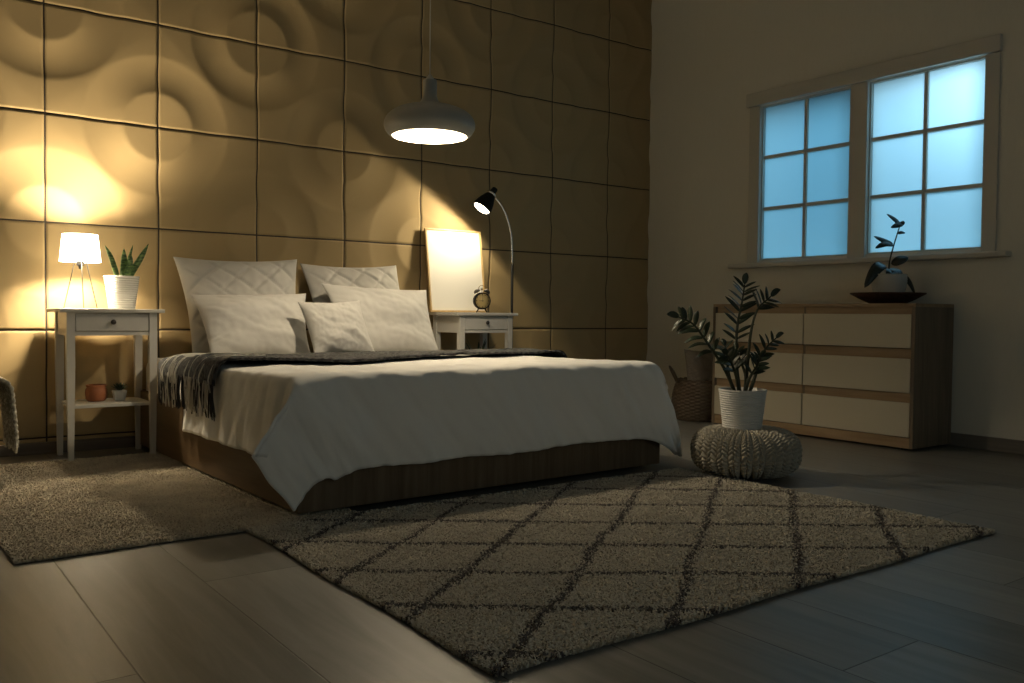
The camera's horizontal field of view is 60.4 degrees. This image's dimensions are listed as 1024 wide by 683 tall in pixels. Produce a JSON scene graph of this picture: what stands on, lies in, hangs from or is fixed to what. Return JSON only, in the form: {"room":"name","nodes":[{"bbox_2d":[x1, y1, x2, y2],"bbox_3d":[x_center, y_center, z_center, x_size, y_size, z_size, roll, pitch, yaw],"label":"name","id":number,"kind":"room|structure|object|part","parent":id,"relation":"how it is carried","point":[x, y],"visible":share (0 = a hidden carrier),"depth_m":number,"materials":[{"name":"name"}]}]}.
{"room":"bedroom","nodes":[
{"label":"bedroom","id":0,"kind":"room"},
{"bbox_2d":[0,0,651,444],"bbox_3d":[-1.838,-1.079,4.706,7.500,3.360,0.176,-1,2,-36],"label":"wall","id":1,"kind":"structure","parent":0,"point":[215,130],"depth_m":5.08,"materials":[{"name":"beige"}]},
{"bbox_2d":[0,436,142,456],"bbox_3d":[-1.893,0.516,4.612,7.264,0.055,0.036,-1,2,-36],"label":"baseboard","id":2,"kind":"structure","parent":1,"relation":"attached to","point":[34,448],"depth_m":4.38,"materials":[{"name":"laminate"}]},
{"bbox_2d":[0,419,1023,682],"bbox_3d":[0.140,0.678,1.885,7.300,0.060,7.630,-1,2,-36],"label":"floor","id":3,"kind":"structure","parent":0,"point":[233,607],"depth_m":2.06,"materials":[{"name":"grey laminate"}]},
{"bbox_2d":[46,308,164,460],"bbox_3d":[-1.965,0.198,4.255,0.460,0.712,0.350,-1,2,-36],"label":"nightstand","id":4,"kind":"object","parent":3,"relation":"on","point":[69,322],"visible":0.99,"depth_m":4.19,"materials":[{"name":"grey paint"}]},
{"bbox_3d":[-2.193,0.205,4.261,0.035,0.694,0.035,-1,2,-36],"label":"leg","id":5,"kind":"part","parent":4,"relation":"part of","materials":[{"name":"grey paint"}]},
{"bbox_3d":[-2.109,-0.084,4.138,0.016,0.107,0.245,-1,2,-36],"label":"panel","id":6,"kind":"part","parent":4,"relation":"part of","materials":[{"name":"grey paint"}]},
{"bbox_3d":[-2.027,0.213,4.035,0.035,0.694,0.035,-1,2,-36],"label":"leg","id":7,"kind":"part","parent":4,"relation":"part of","materials":[{"name":"grey paint"}]},
{"bbox_2d":[59,233,100,307],"bbox_3d":[-2.056,-0.334,4.186,0.181,0.350,0.181,-1,2,-36],"label":"table lamp","id":8,"kind":"object","parent":4,"relation":"on","point":[78,248],"visible":0.98,"depth_m":4.12,"materials":[{"name":"white fabric"}]},
{"bbox_3d":[-2.097,-0.277,4.188,0.082,0.236,0.004,1,2,0],"label":"leg","id":9,"kind":"part","parent":8,"relation":"part of","materials":[{"name":"black metal"}]},
{"bbox_2d":[76,261,83,268],"bbox_3d":[-2.055,-0.376,4.185,0.036,0.062,0.036,-1,2,-36],"label":"socket","id":10,"kind":"object","parent":8,"relation":"attached to","point":[79,263],"depth_m":4.17,"materials":[{"name":"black metal"}]},
{"bbox_3d":[-2.055,-0.444,4.183,0.181,0.130,0.181,-1,2,-36],"label":"lamp shade","id":11,"kind":"part","parent":8,"relation":"part of","materials":[{"name":"white fabric"}]},
{"bbox_3d":[-2.033,-0.276,4.156,0.004,0.236,0.080,-1,2,-36],"label":"leg","id":12,"kind":"part","parent":8,"relation":"part of","materials":[{"name":"black metal"}]},
{"bbox_3d":[-2.022,-0.277,4.202,0.074,0.236,0.004,0,2,-22],"label":"leg","id":13,"kind":"part","parent":8,"relation":"part of","materials":[{"name":"black metal"}]},
{"bbox_2d":[85,384,107,401],"bbox_3d":[-2.007,0.247,4.244,0.100,0.080,0.100,-1,2,-36],"label":"clay jar","id":14,"kind":"object","parent":4,"relation":"on","point":[93,392],"visible":1,"depth_m":4.21,"materials":[{"name":"brown ceramic"}]},
{"bbox_3d":[-2.045,-0.091,4.358,0.325,0.107,0.016,-1,2,-36],"label":"panel","id":15,"kind":"part","parent":4,"relation":"part of","materials":[{"name":"grey paint"}]},
{"bbox_2d":[62,397,149,408],"bbox_3d":[-1.966,0.296,4.258,0.349,0.016,0.288,-1,2,-36],"label":"shelf","id":16,"kind":"object","parent":4,"relation":"attached to","point":[129,401],"depth_m":4.18,"materials":[{"name":"grey paint"}]},
{"bbox_3d":[-1.876,-0.090,4.129,0.319,0.082,0.018,-1,2,-36],"label":"drawer","id":17,"kind":"part","parent":4,"relation":"part of","materials":[{"name":"grey paint"}]},
{"bbox_3d":[-1.879,-0.037,4.134,0.325,0.017,0.022,-1,2,-36],"label":"drawer rail","id":18,"kind":"part","parent":4,"relation":"part of","materials":[{"name":"grey paint"}]},
{"bbox_2d":[112,382,127,400],"bbox_3d":[-1.915,0.243,4.285,0.075,0.088,0.078,0,2,-14],"label":"succulent plant","id":19,"kind":"object","parent":4,"relation":"on","point":[118,394],"visible":1,"depth_m":4.27,"materials":[{"name":"green plant"}]},
{"bbox_3d":[-1.915,0.262,4.287,0.059,0.050,0.059,-1,2,-36],"label":"pot","id":20,"kind":"part","parent":19,"relation":"part of","materials":[{"name":"white ceramic"}]},
{"bbox_2d":[104,245,147,308],"bbox_3d":[-1.897,-0.321,4.296,0.183,0.325,0.162,0,2,-1],"label":"snake plant","id":21,"kind":"object","parent":4,"relation":"on","point":[121,290],"visible":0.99,"depth_m":4.26,"materials":[{"name":"green plant"}]},
{"bbox_3d":[-1.908,-0.239,4.299,0.162,0.160,0.162,-1,2,-36],"label":"pot","id":22,"kind":"part","parent":21,"relation":"part of","materials":[{"name":"white ceramic"}]},
{"bbox_3d":[-1.903,0.201,4.474,0.035,0.694,0.035,-1,2,-36],"label":"leg","id":23,"kind":"part","parent":4,"relation":"part of","materials":[{"name":"grey paint"}]},
{"bbox_3d":[-1.737,0.209,4.249,0.035,0.694,0.035,-1,2,-36],"label":"leg","id":24,"kind":"part","parent":4,"relation":"part of","materials":[{"name":"grey paint"}]},
{"bbox_2d":[0,452,356,563],"bbox_3d":[-1.466,0.575,3.431,1.078,0.014,1.759,-1,2,-36],"label":"rug","id":25,"kind":"object","parent":3,"relation":"on","point":[53,509],"visible":0.77,"depth_m":3.10,"materials":[{"name":"beige carpet"}]},
{"bbox_2d":[140,354,659,513],"bbox_3d":[-0.624,0.334,4.291,1.780,0.464,1.978,-1,2,-38],"label":"double bed","id":26,"kind":"object","parent":3,"relation":"on","point":[236,467],"visible":0.3,"depth_m":3.50,"materials":[{"name":"brown wood"}]},
{"bbox_3d":[-1.326,0.414,3.765,0.025,0.278,1.954,-1,2,-38],"label":"panel","id":27,"kind":"part","parent":26,"relation":"part of","materials":[{"name":"brown wood"}]},
{"bbox_2d":[173,257,296,352],"bbox_3d":[-1.448,-0.191,4.749,0.690,0.544,0.258,-1,2,-36],"label":"quilted pillow","id":28,"kind":"object","parent":26,"relation":"on","point":[197,276],"visible":0.51,"depth_m":4.67,"materials":[{"name":"grey fabric"}]},
{"bbox_2d":[190,293,309,353],"bbox_3d":[-1.323,-0.091,4.577,0.626,0.337,0.247,-1,2,-36],"label":"bed pillow","id":29,"kind":"object","parent":26,"relation":"on","point":[243,324],"visible":0.93,"depth_m":4.50,"materials":[{"name":"grey fabric"}]},
{"bbox_3d":[-0.623,0.221,4.288,1.724,0.238,1.921,-1,2,-38],"label":"mattress","id":30,"kind":"part","parent":26,"relation":"part of","materials":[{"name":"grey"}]},
{"bbox_2d":[298,301,373,352],"bbox_3d":[-0.920,-0.076,4.636,0.392,0.287,0.182,-1,2,-36],"label":"throw pillow","id":31,"kind":"object","parent":26,"relation":"on","point":[340,326],"visible":0.95,"depth_m":4.58,"materials":[{"name":"grey fabric"}]},
{"bbox_2d":[300,263,399,302],"bbox_3d":[-0.888,-0.194,5.166,0.687,0.536,0.236,-1,2,-36],"label":"quilted pillow","id":32,"kind":"object","parent":26,"relation":"on","point":[385,277],"visible":0.3,"depth_m":5.12,"materials":[{"name":"grey fabric"}]},
{"bbox_2d":[321,283,437,350],"bbox_3d":[-0.728,-0.130,5.037,0.690,0.393,0.257,-1,2,-36],"label":"bed pillow","id":33,"kind":"object","parent":26,"relation":"on","point":[395,320],"visible":0.75,"depth_m":4.99,"materials":[{"name":"grey fabric"}]},
{"bbox_2d":[182,354,681,511],"bbox_3d":[-0.361,0.306,3.905,2.084,0.460,1.168,-1,2,-38],"label":"duvet","id":34,"kind":"object","parent":26,"relation":"on","point":[304,424],"visible":0.87,"depth_m":3.34,"materials":[{"name":"white fabric"}]},
{"bbox_2d":[158,348,567,420],"bbox_3d":[-0.605,0.167,4.218,1.874,0.260,1.001,-1,2,-38],"label":"throw blanket","id":35,"kind":"object","parent":34,"relation":"on","point":[202,368],"visible":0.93,"depth_m":3.74,"materials":[{"name":"grey fabric"}]},
{"bbox_3d":[-0.026,0.434,3.522,1.780,0.278,0.023,-1,2,-38],"label":"foot panel","id":36,"kind":"part","parent":26,"relation":"part of","materials":[{"name":"brown wood"}]},
{"bbox_2d":[429,312,517,354],"bbox_3d":[-0.252,0.173,5.585,0.460,0.712,0.350,-1,2,-36],"label":"nightstand","id":37,"kind":"object","parent":3,"relation":"on","point":[460,323],"visible":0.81,"depth_m":5.46,"materials":[{"name":"grey paint"}]},
{"bbox_3d":[-0.480,0.179,5.592,0.035,0.694,0.035,-1,2,-36],"label":"leg","id":38,"kind":"part","parent":37,"relation":"part of","materials":[{"name":"grey paint"}]},
{"bbox_3d":[-0.396,-0.110,5.469,0.016,0.107,0.245,-1,2,-36],"label":"panel","id":39,"kind":"part","parent":37,"relation":"part of","materials":[{"name":"grey paint"}]},
{"bbox_2d":[424,228,486,312],"bbox_3d":[-0.359,-0.451,5.616,0.410,0.531,0.101,-1,2,-33],"label":"picture frame","id":40,"kind":"object","parent":37,"relation":"on","point":[454,258],"visible":0.94,"depth_m":5.61,"materials":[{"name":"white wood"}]},
{"bbox_3d":[-0.314,0.188,5.366,0.035,0.694,0.035,-1,2,-36],"label":"leg","id":41,"kind":"part","parent":37,"relation":"part of","materials":[{"name":"grey paint"}]},
{"bbox_2d":[465,339,496,354],"bbox_3d":[-0.211,0.122,5.610,0.334,0.280,0.314,-1,2,-36],"label":"agave plant","id":42,"kind":"object","parent":37,"relation":"on","point":[484,343],"visible":0.05,"depth_m":5.60,"materials":[{"name":"green plant"}]},
{"bbox_2d":[473,285,490,311],"bbox_3d":[-0.188,-0.266,5.479,0.106,0.171,0.051,0,2,-16],"label":"alarm clock","id":43,"kind":"object","parent":37,"relation":"on","point":[481,300],"visible":1,"depth_m":5.46,"materials":[{"name":"black metal"}]},
{"bbox_3d":[-0.190,0.175,5.805,0.035,0.694,0.035,-1,2,-36],"label":"leg","id":44,"kind":"part","parent":37,"relation":"part of","materials":[{"name":"grey paint"}]},
{"bbox_3d":[-0.163,-0.116,5.460,0.319,0.082,0.018,-1,2,-36],"label":"drawer","id":45,"kind":"part","parent":37,"relation":"part of","materials":[{"name":"grey paint"}]},
{"bbox_3d":[-0.166,-0.062,5.465,0.325,0.017,0.022,-1,2,-36],"label":"drawer rail","id":46,"kind":"part","parent":37,"relation":"part of","materials":[{"name":"grey paint"}]},
{"bbox_3d":[-0.024,0.184,5.580,0.035,0.694,0.035,-1,2,-36],"label":"leg","id":47,"kind":"part","parent":37,"relation":"part of","materials":[{"name":"grey paint"}]},
{"bbox_2d":[472,187,513,347],"bbox_3d":[-0.072,-0.225,5.615,0.407,1.508,0.230,-1,2,-36],"label":"floor lamp","id":48,"kind":"object","parent":3,"relation":"on","point":[484,204],"visible":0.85,"depth_m":5.53,"materials":[{"name":"black metal"}]},
{"bbox_3d":[-0.185,-0.857,5.517,0.098,0.105,0.098,1,2,15],"label":"bulb","id":49,"kind":"part","parent":48,"relation":"part of","materials":[{"name":"white glass"}]},
{"bbox_2d":[245,467,994,677],"bbox_3d":[0.366,0.610,2.846,2.023,0.015,1.411,-1,2,-36],"label":"patterned rug","id":50,"kind":"object","parent":3,"relation":"on","point":[512,581],"visible":1,"depth_m":2.55,"materials":[{"name":"beige carpet"}]},
{"bbox_2d":[669,365,711,421],"bbox_3d":[1.276,0.347,5.985,0.374,0.367,0.374,2,2,39],"label":"wicker basket","id":51,"kind":"object","parent":3,"relation":"on","point":[691,399],"visible":0.69,"depth_m":5.84,"materials":[{"name":"brown wicker"}]},
{"bbox_3d":[1.099,0.220,5.981,0.068,0.115,0.108,1,2,0],"label":"handle","id":52,"kind":"part","parent":51,"relation":"part of","materials":[{"name":"wicker"}]},
{"bbox_2d":[684,349,712,380],"bbox_3d":[1.317,0.208,5.995,0.268,0.305,0.118,0,2,-7],"label":"cushion","id":53,"kind":"object","parent":51,"relation":"in","point":[698,368],"visible":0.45,"depth_m":5.97,"materials":[{"name":"brown fabric"}]},
{"bbox_2d":[690,424,802,479],"bbox_3d":[1.035,0.485,3.898,0.482,0.214,0.483,0,2,-23],"label":"knitted pouf","id":54,"kind":"object","parent":3,"relation":"on","point":[767,452],"visible":0.96,"depth_m":3.72,"materials":[{"name":"beige fabric"}]},
{"bbox_2d":[667,273,783,431],"bbox_3d":[0.936,0.048,3.890,0.539,0.712,0.221,0,2,-6],"label":"plant","id":55,"kind":"object","parent":54,"relation":"on","point":[741,407],"visible":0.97,"depth_m":3.86,"materials":[{"name":"green plant"}]},
{"bbox_3d":[1.025,0.308,3.912,0.210,0.193,0.210,-1,2,-36],"label":"pot","id":56,"kind":"part","parent":55,"relation":"part of","materials":[{"name":"white ceramic"}]},
{"bbox_2d":[711,303,953,449],"bbox_3d":[1.866,0.167,5.283,0.399,0.782,1.364,-1,2,-36],"label":"dresser","id":57,"kind":"object","parent":3,"relation":"on","point":[885,369],"visible":0.9,"depth_m":4.89,"materials":[{"name":"brown wood"}]},
{"bbox_3d":[1.468,0.149,5.824,0.398,0.752,0.020,-1,2,-36],"label":"panel","id":58,"kind":"part","parent":57,"relation":"part of","materials":[{"name":"brown wood"}]},
{"bbox_3d":[1.514,0.387,5.444,0.018,0.182,0.656,-1,2,-36],"label":"drawer","id":59,"kind":"part","parent":57,"relation":"part of","materials":[{"name":"beige laminate"}]},
{"bbox_3d":[1.516,0.153,5.436,0.018,0.182,0.656,-1,2,-36],"label":"drawer","id":60,"kind":"part","parent":57,"relation":"part of","materials":[{"name":"beige laminate"}]},
{"bbox_3d":[1.518,-0.084,5.429,0.018,0.180,0.656,-1,2,-36],"label":"drawer","id":61,"kind":"part","parent":57,"relation":"part of","materials":[{"name":"beige laminate"}]},
{"bbox_3d":[1.526,0.280,5.449,0.016,0.072,0.648,-1,2,-36],"label":"grip rail","id":62,"kind":"part","parent":57,"relation":"part of","materials":[{"name":"brown wood"}]},
{"bbox_3d":[1.528,0.046,5.441,0.016,0.072,0.648,-1,2,-36],"label":"grip rail","id":63,"kind":"part","parent":57,"relation":"part of","materials":[{"name":"brown wood"}]},
{"bbox_3d":[1.531,-0.184,5.434,0.016,0.060,0.648,-1,2,-36],"label":"grip rail","id":64,"kind":"part","parent":57,"relation":"part of","materials":[{"name":"brown wood"}]},
{"bbox_3d":[2.025,0.149,5.399,0.006,0.714,1.324,-1,2,-36],"label":"panel","id":65,"kind":"part","parent":57,"relation":"part of","materials":[{"name":"brown wood"}]},
{"bbox_3d":[1.870,-0.215,5.271,0.398,0.018,1.364,-1,2,-36],"label":"panel","id":66,"kind":"part","parent":57,"relation":"part of","materials":[{"name":"brown wood"}]},
{"bbox_3d":[1.908,0.407,4.910,0.018,0.182,0.656,-1,2,-36],"label":"drawer","id":67,"kind":"part","parent":57,"relation":"part of","materials":[{"name":"beige laminate"}]},
{"bbox_3d":[1.910,0.173,4.902,0.018,0.182,0.656,-1,2,-36],"label":"drawer","id":68,"kind":"part","parent":57,"relation":"part of","materials":[{"name":"beige laminate"}]},
{"bbox_3d":[1.920,0.300,4.915,0.016,0.072,0.648,-1,2,-36],"label":"grip rail","id":69,"kind":"part","parent":57,"relation":"part of","materials":[{"name":"brown wood"}]},
{"bbox_3d":[1.922,0.066,4.907,0.016,0.072,0.648,-1,2,-36],"label":"grip rail","id":70,"kind":"part","parent":57,"relation":"part of","materials":[{"name":"brown wood"}]},
{"bbox_3d":[1.912,-0.064,4.895,0.018,0.180,0.656,-1,2,-36],"label":"drawer","id":71,"kind":"part","parent":57,"relation":"part of","materials":[{"name":"beige laminate"}]},
{"bbox_3d":[1.925,-0.164,4.900,0.016,0.060,0.648,-1,2,-36],"label":"grip rail","id":72,"kind":"part","parent":57,"relation":"part of","materials":[{"name":"brown wood"}]},
{"bbox_2d":[850,292,926,302],"bbox_3d":[2.120,-0.243,4.963,0.402,0.062,0.402,-1,2,-36],"label":"decorative bowl","id":73,"kind":"object","parent":57,"relation":"on","point":[869,297],"visible":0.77,"depth_m":4.84,"materials":[{"name":"brown wood"}]},
{"bbox_2d":[864,214,914,291],"bbox_3d":[2.107,-0.475,4.930,0.249,0.486,0.199,-1,2,-36],"label":"rubber plant","id":74,"kind":"object","parent":73,"relation":"on","point":[894,280],"visible":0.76,"depth_m":4.92,"materials":[{"name":"green plant"}]},
{"bbox_3d":[2.125,-0.306,4.956,0.190,0.146,0.190,-1,2,-36],"label":"pot","id":75,"kind":"part","parent":74,"relation":"part of","materials":[{"name":"grey ceramic"}]},
{"bbox_3d":[2.151,-0.504,4.950,0.065,0.295,0.010,0,2,-2],"label":"stem","id":76,"kind":"part","parent":74,"relation":"part of","materials":[{"name":"grey"}]},
{"bbox_3d":[2.265,0.191,4.742,0.398,0.752,0.020,-1,2,-36],"label":"panel","id":77,"kind":"part","parent":57,"relation":"part of","materials":[{"name":"brown wood"}]},
{"bbox_3d":[-2.359,0.375,3.467,0.560,0.400,0.300,-1,2,-36],"label":"upholstered bench","id":78,"kind":"object","parent":3,"relation":"on","visible":0},
{"bbox_2d":[0,376,18,452],"bbox_3d":[-2.200,0.294,3.578,0.316,0.323,0.382,-1,2,-36],"label":"knitted throw","id":79,"kind":"object","parent":78,"relation":"on","point":[7,400],"visible":1,"depth_m":3.58,"materials":[{"name":"grey fabric"}]},
{"bbox_2d":[646,0,1023,440],"bbox_3d":[3.275,-1.006,3.905,0.220,3.360,7.265,-1,2,-36],"label":"wall","id":80,"kind":"structure","parent":0,"point":[708,55],"depth_m":5.72,"materials":[{"name":"paint"}]},
{"bbox_2d":[747,106,760,262],"bbox_3d":[1.635,-1.051,5.933,0.014,1.052,0.088,-1,2,-36],"label":"trim","id":81,"kind":"structure","parent":80,"relation":"attached to","point":[755,113],"depth_m":5.92,"materials":[{"name":"grey paint"}]},
{"bbox_2d":[760,87,850,259],"bbox_3d":[1.904,-1.052,5.663,0.080,1.030,0.667,-1,2,-36],"label":"window","id":82,"kind":"structure","parent":80,"relation":"in","point":[805,171],"depth_m":5.64,"materials":[{"name":"blue glass"}]},
{"bbox_2d":[671,400,1023,454],"bbox_3d":[3.185,0.579,3.857,0.016,0.072,7.198,-1,2,-36],"label":"baseboard","id":83,"kind":"structure","parent":80,"relation":"attached to","point":[957,439],"depth_m":4.71,"materials":[{"name":"laminate"}]},
{"bbox_2d":[847,82,868,257],"bbox_3d":[2.091,-1.027,5.314,0.014,1.052,0.117,-1,2,-36],"label":"trim","id":84,"kind":"structure","parent":80,"relation":"attached to","point":[859,93],"depth_m":5.30,"materials":[{"name":"grey paint"}]},
{"bbox_2d":[728,250,1011,268],"bbox_3d":[2.052,-0.488,5.326,0.075,0.032,1.830,-1,2,-36],"label":"trim","id":85,"kind":"structure","parent":80,"relation":"attached to","point":[1000,253],"depth_m":5.18,"materials":[{"name":"grey paint"}]},
{"bbox_2d":[746,33,1002,107],"bbox_3d":[2.088,-1.602,5.295,0.030,0.089,1.655,-1,2,-36],"label":"trim","id":86,"kind":"structure","parent":80,"relation":"attached to","point":[991,44],"depth_m":5.15,"materials":[{"name":"grey paint"}]},
{"bbox_2d":[867,56,985,253],"bbox_3d":[2.374,-1.028,5.026,0.080,1.030,0.682,-1,2,-36],"label":"window","id":87,"kind":"structure","parent":80,"relation":"in","point":[926,127],"depth_m":5.00,"materials":[{"name":"blue glass"}]},
{"bbox_2d":[981,52,1000,250],"bbox_3d":[2.553,-1.004,4.687,0.014,1.052,0.078,-1,2,-36],"label":"trim","id":88,"kind":"structure","parent":80,"relation":"attached to","point":[993,61],"depth_m":4.68,"materials":[{"name":"grey paint"}]},
{"bbox_3d":[0.194,-2.704,1.901,7.480,0.100,7.800,-1,2,-36],"label":"ceiling","id":89,"kind":"structure","parent":0,"visible":0},
{"bbox_2d":[384,0,474,143],"bbox_3d":[-0.378,-1.842,4.086,0.426,1.769,0.426,-1,2,-36],"label":"pendant lamp","id":90,"kind":"object","parent":89,"relation":"hanging from","point":[429,120],"visible":1,"depth_m":3.99,"materials":[{"name":"grey metal"}]},
{"bbox_3d":[-0.385,-1.091,4.109,0.426,0.266,0.426,-1,2,-36],"label":"lamp shade","id":91,"kind":"part","parent":90,"relation":"part of","materials":[{"name":"grey metal"}]},
{"bbox_3d":[-0.376,-1.975,4.082,0.005,1.464,0.005,-1,2,-36],"label":"cord","id":92,"kind":"part","parent":90,"relation":"part of","materials":[{"name":"beige plastic"}]}
]}

